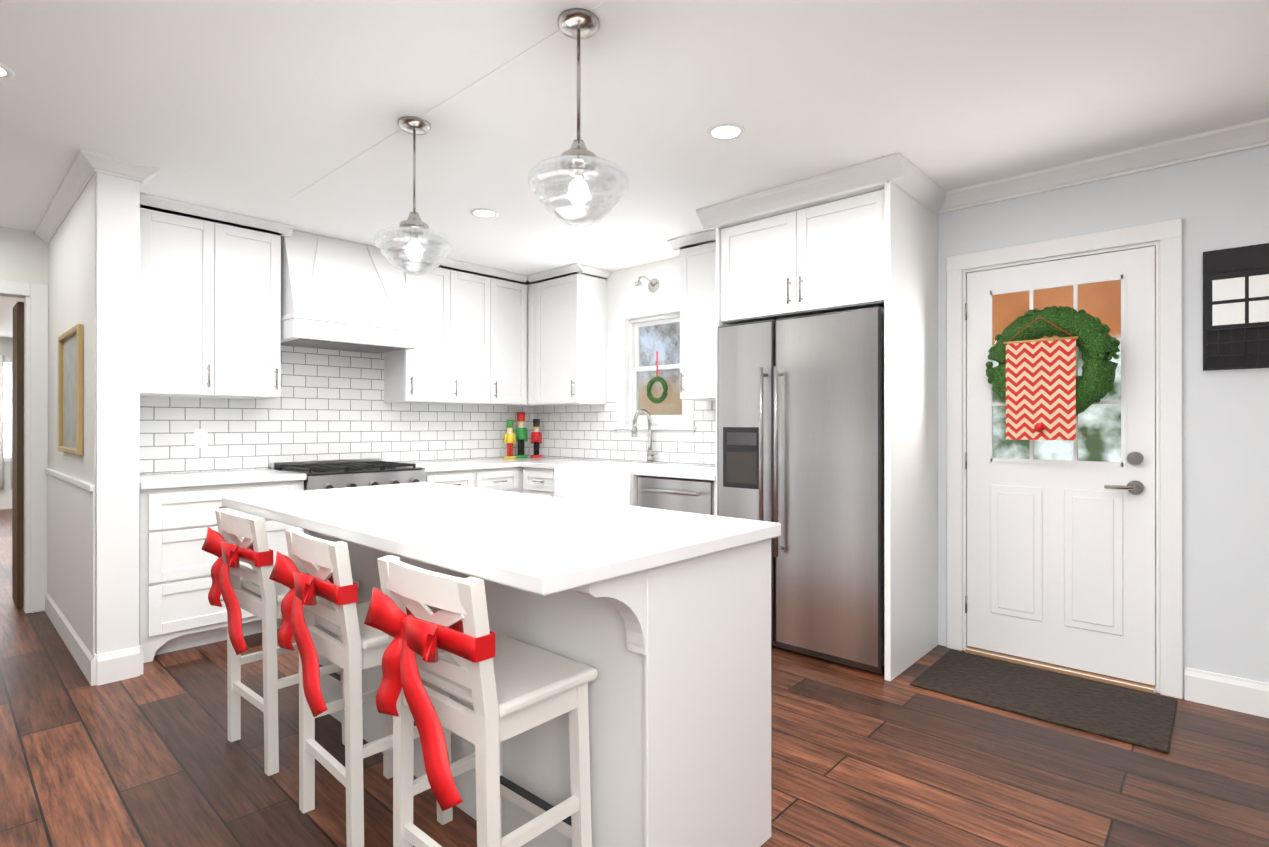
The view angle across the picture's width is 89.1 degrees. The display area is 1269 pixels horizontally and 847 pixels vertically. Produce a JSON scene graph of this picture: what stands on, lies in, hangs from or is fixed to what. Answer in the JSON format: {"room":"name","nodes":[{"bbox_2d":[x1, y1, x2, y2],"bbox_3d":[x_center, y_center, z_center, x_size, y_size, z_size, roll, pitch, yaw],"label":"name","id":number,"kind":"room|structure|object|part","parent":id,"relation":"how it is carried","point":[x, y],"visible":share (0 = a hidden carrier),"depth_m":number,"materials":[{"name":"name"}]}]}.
{"room":"kitchen","nodes":[
{"label":"kitchen","id":0,"kind":"room"},
{"bbox_2d":[0,337,12,509],"bbox_3d":[-10.452,-0.004,7.767,0.150,2.460,4.860,0,0,42],"label":"wall","id":1,"kind":"structure","parent":0,"point":[6,347],"depth_m":9.23,"materials":[{"name":"beige paint"}]},
{"bbox_2d":[0,355,12,488],"bbox_3d":[-9.127,-0.023,9.035,0.093,1.900,1.060,0,0,42],"label":"window","id":2,"kind":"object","parent":1,"relation":"attached to","point":[6,393],"visible":0.21,"depth_m":9.22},
{"bbox_2d":[0,227,47,297],"bbox_3d":[-5.323,-0.011,2.684,0.120,2.460,4.275,0,0,42],"label":"wall","id":3,"kind":"structure","parent":0,"point":[23,255],"depth_m":4.13,"materials":[{"name":"beige paint"}]},
{"bbox_2d":[12,301,23,608],"bbox_3d":[-4.157,0.206,4.346,0.360,2.010,0.032,0,0,42],"label":"door leaf","id":4,"kind":"structure","parent":3,"relation":"in","point":[18,475],"depth_m":4.23,"materials":[{"name":"brown wood"}]},
{"bbox_2d":[0,279,47,613],"bbox_3d":[-4.213,0.158,3.884,0.140,2.125,0.995,0,0,42],"label":"door frame","id":5,"kind":"structure","parent":3,"relation":"attached to","point":[35,420],"depth_m":4.16,"materials":[{"name":"white wood"}]},
{"bbox_2d":[45,174,95,654],"bbox_3d":[-3.191,-0.010,3.616,1.770,2.460,0.022,0,0,42],"label":"wall","id":6,"kind":"structure","parent":0,"point":[71,524],"depth_m":3.42,"materials":[{"name":"beige paint"}]},
{"bbox_2d":[58,324,82,454],"bbox_3d":[-3.048,-0.170,3.477,0.730,0.660,0.024,0,0,42],"label":"framed picture","id":7,"kind":"object","parent":6,"relation":"attached to","point":[70,390],"visible":0.98,"depth_m":3.49,"materials":[{"name":"gold metal"}]},
{"bbox_2d":[35,149,110,244],"bbox_3d":[-3.164,-1.206,3.576,1.868,0.068,0.090,0,0,42],"label":"crown molding","id":8,"kind":"structure","parent":6,"relation":"attached to","point":[86,167],"depth_m":3.29,"materials":[{"name":"white wood"}]},
{"bbox_2d":[45,591,104,685],"bbox_3d":[-3.173,1.150,3.600,1.816,0.140,0.020,0,0,42],"label":"baseboard","id":9,"kind":"structure","parent":6,"relation":"attached to","point":[92,666],"depth_m":3.28,"materials":[{"name":"white wood"}]},
{"bbox_2d":[119,161,159,191],"bbox_3d":[-2.528,-1.206,3.278,0.528,0.068,0.086,0,0,42],"label":"crown molding","id":10,"kind":"structure","parent":6,"relation":"attached to","point":[142,173],"depth_m":3.10,"materials":[{"name":"white wood"}]},
{"bbox_2d":[95,172,139,654],"bbox_3d":[-3.119,-0.010,3.674,1.800,2.460,0.160,0,0,42],"label":"wall column","id":11,"kind":"structure","parent":0,"point":[117,485],"depth_m":3.06,"materials":[{"name":"white paint"}]},
{"bbox_2d":[0,509,1268,846],"bbox_3d":[-3.342,1.249,3.057,17.000,0.060,7.800,0,0,42],"label":"floor","id":12,"kind":"structure","parent":0,"point":[152,755],"depth_m":2.27,"materials":[{"name":"brown wood"}]},
{"bbox_2d":[139,480,303,662],"bbox_3d":[-2.453,0.779,3.753,0.669,0.882,0.788,0,0,42],"label":"base cabinet","id":13,"kind":"object","parent":12,"relation":"on","point":[177,611],"visible":0.44,"depth_m":3.40,"materials":[{"name":"white wood"}]},
{"bbox_2d":[139,469,305,489],"bbox_3d":[-2.458,0.317,3.761,0.652,0.037,0.794,0,0,42],"label":"countertop","id":14,"kind":"structure","parent":13,"relation":"on","point":[228,477],"depth_m":3.62,"materials":[{"name":"white stone"}]},
{"bbox_2d":[202,509,358,775],"bbox_3d":[-1.344,0.772,2.441,0.410,0.893,0.447,0,0,42],"label":"bar stool","id":15,"kind":"object","parent":12,"relation":"on","point":[229,546],"visible":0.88,"depth_m":2.27,"materials":[{"name":"white wood"}]},
{"bbox_2d":[270,458,425,532],"bbox_3d":[-1.892,0.738,4.303,0.700,0.965,0.760,0,0,42],"label":"range","id":16,"kind":"object","parent":12,"relation":"on","point":[332,474],"visible":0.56,"depth_m":4.18,"materials":[{"name":"silver metal"}]},
{"bbox_2d":[269,527,452,846],"bbox_3d":[-0.833,0.772,1.979,0.408,0.893,0.437,0,0,42],"label":"bar stool","id":17,"kind":"object","parent":12,"relation":"on","point":[312,623],"visible":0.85,"depth_m":1.82,"materials":[{"name":"white wood"}]},
{"bbox_2d":[426,467,521,492],"bbox_3d":[-1.405,0.781,4.924,0.636,0.882,0.799,0,0,42],"label":"base cabinet","id":18,"kind":"object","parent":12,"relation":"on","point":[510,479],"depth_m":4.78,"materials":[{"name":"white wood"}]},
{"bbox_2d":[364,555,597,846],"bbox_3d":[-0.378,0.771,1.557,0.405,0.893,0.441,0,0,42],"label":"bar stool","id":19,"kind":"object","parent":12,"relation":"on","point":[507,687],"visible":1,"depth_m":1.45,"materials":[{"name":"white wood"}]},
{"bbox_2d":[221,482,780,846],"bbox_3d":[-0.608,0.756,2.254,2.020,0.925,0.923,0,0,42],"label":"kitchen island","id":20,"kind":"object","parent":12,"relation":"on","point":[659,620],"visible":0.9,"depth_m":1.70,"materials":[{"name":"white stone"}]},
{"bbox_2d":[522,467,523,492],"bbox_3d":[-0.932,0.781,5.442,0.636,0.882,0.721,0,0,42],"label":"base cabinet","id":21,"kind":"object","parent":12,"relation":"on","point":[522,467],"depth_m":5.06,"materials":[{"name":"white wood"}]},
{"bbox_2d":[523,467,553,496],"bbox_3d":[-0.480,0.781,5.087,0.498,0.882,0.636,0,0,42],"label":"base cabinet","id":22,"kind":"object","parent":12,"relation":"on","point":[538,481],"depth_m":4.89,"materials":[{"name":"white wood"}]},
{"bbox_2d":[400,457,534,472],"bbox_3d":[-1.215,0.319,5.116,0.656,0.037,1.347,0,0,42],"label":"countertop","id":23,"kind":"structure","parent":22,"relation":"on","point":[488,463],"depth_m":4.83,"materials":[{"name":"white stone"}]},
{"bbox_2d":[531,419,542,457],"bbox_3d":[-0.872,0.130,5.732,0.105,0.340,0.105,0,0,-3],"label":"figurine","id":24,"kind":"object","parent":23,"relation":"on","point":[536,436],"depth_m":5.71,"materials":[{"name":"red wood"}]},
{"bbox_2d":[519,457,714,480],"bbox_3d":[-0.231,0.318,4.844,2.479,0.037,0.659,0,0,42],"label":"countertop","id":25,"kind":"structure","parent":22,"relation":"on","point":[542,462],"depth_m":4.73,"materials":[{"name":"white stone"}]},
{"bbox_2d":[554,462,671,505],"bbox_3d":[-0.114,0.438,4.649,0.748,0.263,0.585,0,0,42],"label":"farmhouse sink","id":26,"kind":"object","parent":25,"relation":"in","point":[611,482],"visible":0.67,"depth_m":4.43,"materials":[{"name":"ceramic"}]},
{"bbox_2d":[632,409,657,462],"bbox_3d":[0.078,0.095,4.823,0.105,0.408,0.225,0,0,42],"label":"gooseneck faucet","id":27,"kind":"object","parent":25,"relation":"on","point":[650,454],"visible":1,"depth_m":4.88,"materials":[{"name":"silver metal"}]},
{"bbox_2d":[637,476,713,514],"bbox_3d":[0.419,0.783,4.208,0.595,0.876,0.666,0,0,42],"label":"dishwasher","id":28,"kind":"object","parent":12,"relation":"on","point":[683,495],"visible":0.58,"depth_m":3.98,"materials":[{"name":"metal"}]},
{"bbox_2d":[717,306,884,673],"bbox_3d":[1.024,0.324,3.608,0.945,1.768,0.737,0,0,42],"label":"refrigerator","id":29,"kind":"object","parent":12,"relation":"on","point":[800,429],"visible":0.77,"depth_m":3.29,"materials":[{"name":"metal"}]},
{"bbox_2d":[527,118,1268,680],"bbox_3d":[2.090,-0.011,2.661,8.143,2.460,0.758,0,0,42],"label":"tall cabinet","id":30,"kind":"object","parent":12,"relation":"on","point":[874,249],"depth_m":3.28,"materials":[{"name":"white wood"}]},
{"bbox_3d":[-0.007,-1.208,4.823,2.134,0.060,0.390,0,0,42],"label":"upper cab crown mould","id":31,"kind":"part","parent":30,"relation":"part of","materials":[{"name":"white wood"}]},
{"bbox_2d":[645,464,715,480],"bbox_3d":[0.411,0.317,4.182,0.640,0.037,0.533,0,0,42],"label":"countertop","id":32,"kind":"structure","parent":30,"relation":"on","point":[710,469],"depth_m":4.38,"materials":[{"name":"white stone"}]},
{"bbox_3d":[1.040,-1.190,3.620,1.161,0.099,0.755,0,0,42],"label":"fridge crown mould","id":33,"kind":"part","parent":30,"relation":"part of","materials":[{"name":"white wood"}]},
{"bbox_2d":[910,650,1176,752],"bbox_3d":[1.828,1.213,2.911,0.930,0.012,0.610,0,0,42],"label":"door mat","id":34,"kind":"object","parent":12,"relation":"on","point":[1135,717],"visible":0.98,"depth_m":2.84,"materials":[{"name":"rubber"}]},
{"bbox_2d":[0,0,1268,337],"bbox_3d":[-3.342,-1.280,3.060,17.000,0.082,7.800,0,0,42],"label":"ceiling","id":35,"kind":"structure","parent":0,"point":[264,108],"depth_m":2.46,"materials":[{"name":"white paint"}]},
{"bbox_2d":[0,63,14,79],"bbox_3d":[-2.265,-1.238,2.238,0.163,0.006,0.163,0,0,18],"label":"recessed light","id":36,"kind":"object","parent":35,"relation":"in","point":[6,73],"depth_m":2.28,"materials":[{"name":"white plastic"}]},
{"bbox_2d":[374,116,452,274],"bbox_3d":[-0.911,-0.928,2.667,0.310,0.625,0.310,0,0,42],"label":"pendant light","id":37,"kind":"object","parent":35,"relation":"hanging from","point":[413,225],"visible":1,"depth_m":2.64,"materials":[{"name":"clear glass"}]},
{"bbox_2d":[470,208,498,217],"bbox_3d":[-0.884,-1.236,3.794,0.163,0.006,0.163,0,0,36],"label":"recessed light","id":38,"kind":"object","parent":35,"relation":"in","point":[480,212],"depth_m":3.79,"materials":[{"name":"white plastic"}]},
{"bbox_2d":[528,8,628,225],"bbox_3d":[-0.173,-0.929,1.992,0.310,0.625,0.310,0,0,42],"label":"pendant light","id":39,"kind":"object","parent":35,"relation":"hanging from","point":[578,159],"visible":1,"depth_m":1.97,"materials":[{"name":"clear glass"}]},
{"bbox_2d":[707,123,744,140],"bbox_3d":[0.388,-1.238,2.740,0.163,0.006,0.163,0,0,36],"label":"recessed light","id":40,"kind":"object","parent":35,"relation":"in","point":[725,131],"depth_m":2.73,"materials":[{"name":"white plastic"}]},
{"bbox_2d":[557,145,1268,698],"bbox_3d":[2.264,-0.011,3.116,8.500,2.460,0.150,0,0,42],"label":"wall","id":41,"kind":"structure","parent":0,"point":[1217,203],"depth_m":2.81,"materials":[{"name":"grey paint"}]},
{"bbox_2d":[140,345,531,473],"bbox_3d":[-1.943,-0.114,4.804,0.010,0.825,3.032,0,0,42],"label":"tile backsplash","id":42,"kind":"structure","parent":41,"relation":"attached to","point":[328,404],"depth_m":4.51,"materials":[{"name":"white tile"}]},
{"bbox_2d":[194,429,207,447],"bbox_3d":[-2.680,0.090,3.984,0.005,0.116,0.070,0,0,42],"label":"outlet plates","id":43,"kind":"object","parent":42,"relation":"attached to","point":[200,437],"visible":1,"depth_m":3.98,"materials":[{"name":"white plastic"}]},
{"bbox_2d":[528,273,606,405],"bbox_3d":[-0.574,-0.668,5.358,0.614,1.020,0.365,0,0,42],"label":"upper cabinet","id":44,"kind":"object","parent":41,"relation":"attached to","point":[567,340],"visible":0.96,"depth_m":5.20,"materials":[{"name":"white wood"}]},
{"bbox_2d":[532,401,715,465],"bbox_3d":[0.005,0.060,5.071,2.460,0.477,0.010,0,0,42],"label":"tile backsplash","id":45,"kind":"structure","parent":41,"relation":"attached to","point":[568,431],"depth_m":5.29,"materials":[{"name":"white tile"}]},
{"bbox_2d":[607,257,679,401],"bbox_3d":[0.153,-0.708,4.942,1.018,1.058,0.003,0,0,42],"label":"paint","id":46,"kind":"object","parent":41,"relation":"attached to","point":[621,283],"visible":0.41,"depth_m":5.13,"materials":[{"name":"white paint"}]},
{"bbox_2d":[629,275,659,303],"bbox_3d":[0.067,-1.010,4.849,0.144,0.213,0.256,0,0,42],"label":"lamp","id":47,"kind":"object","parent":41,"relation":"attached to","point":[653,285],"visible":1,"depth_m":4.83,"materials":[{"name":"silver metal"}]},
{"bbox_2d":[611,297,696,440],"bbox_3d":[0.168,-0.404,4.958,0.820,1.062,0.160,0,0,42],"label":"window","id":48,"kind":"structure","parent":41,"relation":"in","point":[631,320],"depth_m":5.07,"materials":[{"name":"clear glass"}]},
{"bbox_2d":[646,351,667,403],"bbox_3d":[0.174,-0.356,4.965,0.210,0.405,0.040,0,0,42],"label":"wreath","id":49,"kind":"object","parent":48,"relation":"hanging from","point":[662,381],"visible":1,"depth_m":4.96,"materials":[{"name":"green plant"}]},
{"bbox_2d":[680,242,715,400],"bbox_3d":[0.598,-0.669,4.287,0.522,1.020,0.365,0,0,42],"label":"upper cabinet","id":50,"kind":"object","parent":41,"relation":"attached to","point":[697,323],"visible":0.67,"depth_m":4.26,"materials":[{"name":"white wood"}]},
{"bbox_2d":[965,246,1155,685],"bbox_3d":[2.064,0.192,3.189,0.796,1.998,0.108,0,0,42],"label":"back door","id":51,"kind":"structure","parent":41,"relation":"in","point":[1061,562],"depth_m":3.14,"materials":[{"name":"white wood"}]},
{"bbox_2d":[986,306,1119,415],"bbox_3d":[2.021,-0.292,3.140,0.555,0.560,0.130,0,0,42],"label":"wreath","id":52,"kind":"object","parent":51,"relation":"attached to","point":[1097,344],"visible":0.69,"depth_m":3.02,"materials":[{"name":"green plant"}]},
{"bbox_2d":[1003,316,1078,439],"bbox_3d":[1.943,-0.219,3.095,0.310,0.597,0.042,0,0,42],"label":"banner","id":53,"kind":"object","parent":52,"relation":"attached to","point":[1040,389],"visible":1,"depth_m":3.10,"materials":[{"name":"red fabric"}]},
{"bbox_3d":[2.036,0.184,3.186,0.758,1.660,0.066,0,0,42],"label":"back door hardware","id":54,"kind":"part","parent":51,"relation":"part of","materials":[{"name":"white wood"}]},
{"bbox_2d":[946,218,1182,698],"bbox_3d":[2.112,0.156,3.235,0.979,2.127,0.180,0,0,42],"label":"door frame","id":55,"kind":"structure","parent":41,"relation":"attached to","point":[1164,238],"depth_m":2.93,"materials":[{"name":"white wood"}]},
{"bbox_2d":[1185,667,1268,717],"bbox_3d":[3.890,1.147,1.518,3.947,0.140,0.016,0,0,42],"label":"baseboard","id":56,"kind":"structure","parent":41,"relation":"attached to","point":[1242,695],"depth_m":2.75,"materials":[{"name":"white wood"}]},
{"bbox_2d":[1203,243,1268,370],"bbox_3d":[2.645,-0.488,2.618,0.505,0.518,0.071,0,0,42],"label":"wall decoration","id":57,"kind":"object","parent":41,"relation":"attached to","point":[1236,307],"visible":1,"depth_m":2.73,"materials":[{"name":"black plastic"}]},
{"bbox_3d":[-1.962,-0.008,4.902,0.150,2.460,3.215,0,0,42],"label":"wall","id":58,"kind":"structure","parent":0,"visible":0},
{"bbox_2d":[140,207,280,398],"bbox_3d":[-2.561,-0.670,3.862,0.365,1.020,0.720,0,0,42],"label":"upper cabinet","id":59,"kind":"object","parent":58,"relation":"attached to","point":[210,309],"visible":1,"depth_m":3.74,"materials":[{"name":"white wood"}]},
{"bbox_2d":[281,230,417,353],"bbox_3d":[-1.980,-0.877,4.383,0.500,0.715,0.821,0,0,42],"label":"range hood","id":60,"kind":"object","parent":58,"relation":"attached to","point":[338,294],"visible":0.81,"depth_m":4.23,"materials":[{"name":"wood"}]},
{"bbox_2d":[384,261,549,405],"bbox_3d":[-1.273,-0.668,5.271,0.365,1.020,1.437,0,0,42],"label":"upper cabinet","id":61,"kind":"object","parent":58,"relation":"attached to","point":[471,340],"visible":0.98,"depth_m":5.00,"materials":[{"name":"white wood"}]},
{"bbox_2d":[140,192,526,283],"bbox_3d":[-1.907,-1.208,4.559,0.390,0.060,2.630,0,0,42],"label":"crown molding","id":62,"kind":"structure","parent":61,"relation":"attached to","point":[168,205],"depth_m":3.86,"materials":[{"name":"white wood"}]},
{"label":"outside","id":63,"kind":"structure","parent":0,"visible":0},
{"bbox_2d":[639,322,681,414],"bbox_3d":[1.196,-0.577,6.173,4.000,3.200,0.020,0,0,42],"label":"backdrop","id":64,"kind":"structure","parent":63,"point":[663,357],"depth_m":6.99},
{"bbox_2d":[993,280,1120,461],"bbox_3d":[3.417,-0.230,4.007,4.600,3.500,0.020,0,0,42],"label":"window","id":65,"kind":"structure","parent":63,"point":[1016,300],"depth_m":4.36,"materials":[{"name":"clear glass"}]}
]}

